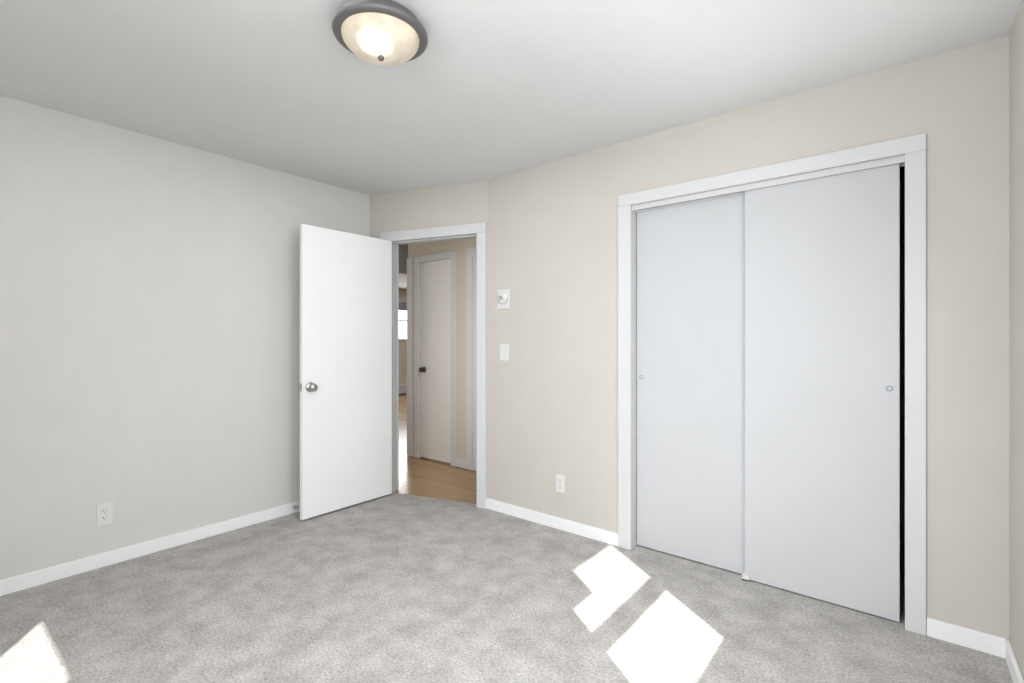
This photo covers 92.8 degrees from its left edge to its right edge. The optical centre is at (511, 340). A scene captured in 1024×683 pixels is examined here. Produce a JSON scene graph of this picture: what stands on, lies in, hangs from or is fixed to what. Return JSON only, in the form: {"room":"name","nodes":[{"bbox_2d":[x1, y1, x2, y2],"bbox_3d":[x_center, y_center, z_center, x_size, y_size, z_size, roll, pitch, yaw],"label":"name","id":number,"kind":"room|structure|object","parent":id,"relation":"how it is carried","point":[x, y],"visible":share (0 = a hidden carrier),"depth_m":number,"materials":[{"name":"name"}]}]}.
{"room":"empty bedroom","nodes":[
{"label":"empty bedroom","id":0,"kind":"room"},
{"bbox_2d":[0,95,369,579],"bbox_3d":[-2.211,0.025,2.806,0.115,2.431,3.377,0,0,39],"label":"wall","id":1,"kind":"structure","parent":0,"point":[149,337],"depth_m":2.80,"materials":[{"name":"beige paint"}]},
{"bbox_2d":[97,502,112,525],"bbox_3d":[-2.235,0.955,2.676,0.009,0.115,0.070,0,0,39],"label":"outlet","id":2,"kind":"object","parent":1,"relation":"attached to","point":[104,514],"visible":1,"depth_m":2.67,"materials":[{"name":"white plastic"}]},
{"bbox_2d":[0,501,299,595],"bbox_3d":[-2.129,1.202,2.791,0.030,0.075,3.166,0,0,39],"label":"baseboard","id":3,"kind":"structure","parent":1,"relation":"attached to","point":[39,577],"depth_m":2.77,"materials":[{"name":"white paint"}]},
{"bbox_2d":[399,289,406,393],"bbox_3d":[-2.417,0.025,11.489,0.115,2.431,6.290,0,0,39],"label":"wall","id":4,"kind":"structure","parent":0,"point":[402,292],"depth_m":11.28,"materials":[{"name":"beige paint"}]},
{"bbox_2d":[399,300,406,339],"bbox_3d":[-2.611,-0.460,11.203,0.120,0.920,1.000,0,0,39],"label":"window","id":5,"kind":"structure","parent":4,"relation":"in","point":[402,320],"depth_m":11.34,"materials":[{"name":"white glass"}]},
{"bbox_2d":[399,384,406,393],"bbox_3d":[-2.623,1.120,11.084,0.070,0.200,3.400,0,0,39],"label":"baseboard heater","id":6,"kind":"object","parent":4,"relation":"attached to","point":[402,389],"depth_m":11.18,"materials":[{"name":"white paint"}]},
{"bbox_2d":[399,245,407,275],"bbox_3d":[-0.903,-1.016,6.815,0.100,0.351,2.700,0,0,39],"label":"wall","id":7,"kind":"structure","parent":0,"point":[403,253],"depth_m":6.15,"materials":[{"name":"beige paint"}]},
{"bbox_2d":[370,179,487,497],"bbox_3d":[-0.643,0.025,3.854,1.094,2.431,0.115,0,0,22],"label":"wall","id":8,"kind":"structure","parent":0,"point":[450,205],"depth_m":3.77,"materials":[{"name":"beige paint"}]},
{"bbox_2d":[299,224,391,519],"bbox_3d":[-1.212,0.215,3.621,0.165,2.022,0.757,0,0,39],"label":"door","id":9,"kind":"structure","parent":8,"relation":"in","point":[345,387],"depth_m":3.57,"materials":[{"name":"white paint"}]},
{"bbox_2d":[380,222,485,508],"bbox_3d":[-0.603,0.184,3.837,0.944,2.112,0.147,0,0,22],"label":"door frame","id":10,"kind":"structure","parent":8,"relation":"attached to","point":[454,232],"depth_m":3.68,"materials":[{"name":"white paint"}]},
{"bbox_2d":[395,394,476,503],"bbox_3d":[-1.347,1.257,9.416,10.950,0.026,8.200,0,0,39],"label":"floor","id":11,"kind":"structure","parent":0,"point":[427,477],"depth_m":4.42,"materials":[{"name":"brown wood"}]},
{"bbox_2d":[408,238,476,459],"bbox_3d":[-0.035,0.025,4.459,2.695,2.431,0.115,0,0,39],"label":"wall","id":12,"kind":"structure","parent":0,"point":[459,246],"depth_m":4.77,"materials":[{"name":"beige paint"}]},
{"bbox_2d":[419,259,450,462],"bbox_3d":[-0.789,0.205,4.989,0.490,2.045,0.096,0,0,39],"label":"hall door","id":13,"kind":"structure","parent":12,"relation":"in","point":[435,360],"depth_m":5.00,"materials":[{"name":"paint"}]},
{"bbox_2d":[407,247,476,470],"bbox_3d":[-0.217,0.177,4.595,2.249,2.125,0.131,0,0,39],"label":"trim","id":14,"kind":"structure","parent":12,"relation":"attached to","point":[469,462],"depth_m":4.79,"materials":[{"name":"white paint"}]},
{"bbox_2d":[0,492,1012,682],"bbox_3d":[-0.387,1.250,1.995,3.744,0.020,4.167,0,0,39],"label":"floor","id":15,"kind":"structure","parent":0,"point":[393,587],"depth_m":2.18,"materials":[{"name":"grey carpet"}]},
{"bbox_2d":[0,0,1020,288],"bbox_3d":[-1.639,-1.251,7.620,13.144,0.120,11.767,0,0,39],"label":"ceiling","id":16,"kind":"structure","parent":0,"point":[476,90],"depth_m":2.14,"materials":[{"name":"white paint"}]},
{"bbox_2d":[331,0,427,65],"bbox_3d":[-0.486,-1.114,1.810,0.345,0.154,0.345,0,0,39],"label":"ceiling light","id":17,"kind":"object","parent":16,"relation":"attached to","point":[386,32],"visible":1,"depth_m":1.73,"materials":[{"name":"white glass"}]},
{"bbox_2d":[488,35,1008,638],"bbox_3d":[0.962,0.025,2.759,2.829,2.431,0.115,0,0,39],"label":"wall","id":18,"kind":"structure","parent":0,"point":[552,267],"depth_m":2.33,"materials":[{"name":"beige paint"}]},
{"bbox_2d":[497,289,509,308],"bbox_3d":[-0.070,-0.295,3.494,0.116,0.140,0.032,0,0,39],"label":"thermostat","id":19,"kind":"object","parent":18,"relation":"attached to","point":[503,299],"visible":1,"depth_m":3.48,"materials":[{"name":"white plastic"}]},
{"bbox_2d":[500,344,508,360],"bbox_3d":[-0.055,0.085,3.496,0.084,0.120,0.010,0,0,39],"label":"light switch","id":20,"kind":"object","parent":18,"relation":"attached to","point":[504,352],"visible":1,"depth_m":3.49,"materials":[{"name":"white plastic"}]},
{"bbox_2d":[486,498,617,545],"bbox_3d":[0.227,1.202,3.265,1.082,0.075,0.017,0,0,39],"label":"baseboard","id":21,"kind":"structure","parent":18,"relation":"attached to","point":[605,536],"depth_m":3.21,"materials":[{"name":"white paint"}]},
{"bbox_2d":[556,474,564,492],"bbox_3d":[0.316,0.940,3.199,0.070,0.115,0.009,0,0,39],"label":"outlet","id":22,"kind":"object","parent":18,"relation":"attached to","point":[560,483],"visible":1,"depth_m":3.19,"materials":[{"name":"white plastic"}]},
{"bbox_2d":[637,163,899,621],"bbox_3d":[1.233,0.228,2.547,1.240,2.024,0.087,0,0,39],"label":"closet doors","id":23,"kind":"structure","parent":18,"relation":"in","point":[768,385],"depth_m":2.42,"materials":[{"name":"white paint"}]},
{"bbox_2d":[618,133,925,635],"bbox_3d":[1.227,0.185,2.536,1.412,2.110,0.131,0,0,39],"label":"trim","id":24,"kind":"structure","parent":18,"relation":"attached to","point":[909,153],"depth_m":2.20,"materials":[{"name":"white paint"}]},
{"bbox_2d":[900,166,904,568],"bbox_3d":[1.462,0.025,2.819,1.804,2.431,0.605,0,0,39],"label":"wall","id":25,"kind":"structure","parent":0,"point":[902,366],"depth_m":2.65,"materials":[{"name":"grey"}]},
{"bbox_2d":[1009,0,1023,679],"bbox_3d":[0.898,0.025,0.513,0.115,2.431,3.697,0,0,39],"label":"wall","id":26,"kind":"structure","parent":0,"point":[1016,336],"depth_m":1.78,"materials":[{"name":"beige paint"}]},
{"bbox_2d":[996,636,1023,682],"bbox_3d":[0.857,1.202,0.566,0.013,0.075,3.437,0,0,39],"label":"baseboard","id":27,"kind":"structure","parent":26,"relation":"attached to","point":[1004,649],"depth_m":1.84,"materials":[{"name":"white paint"}]}
]}

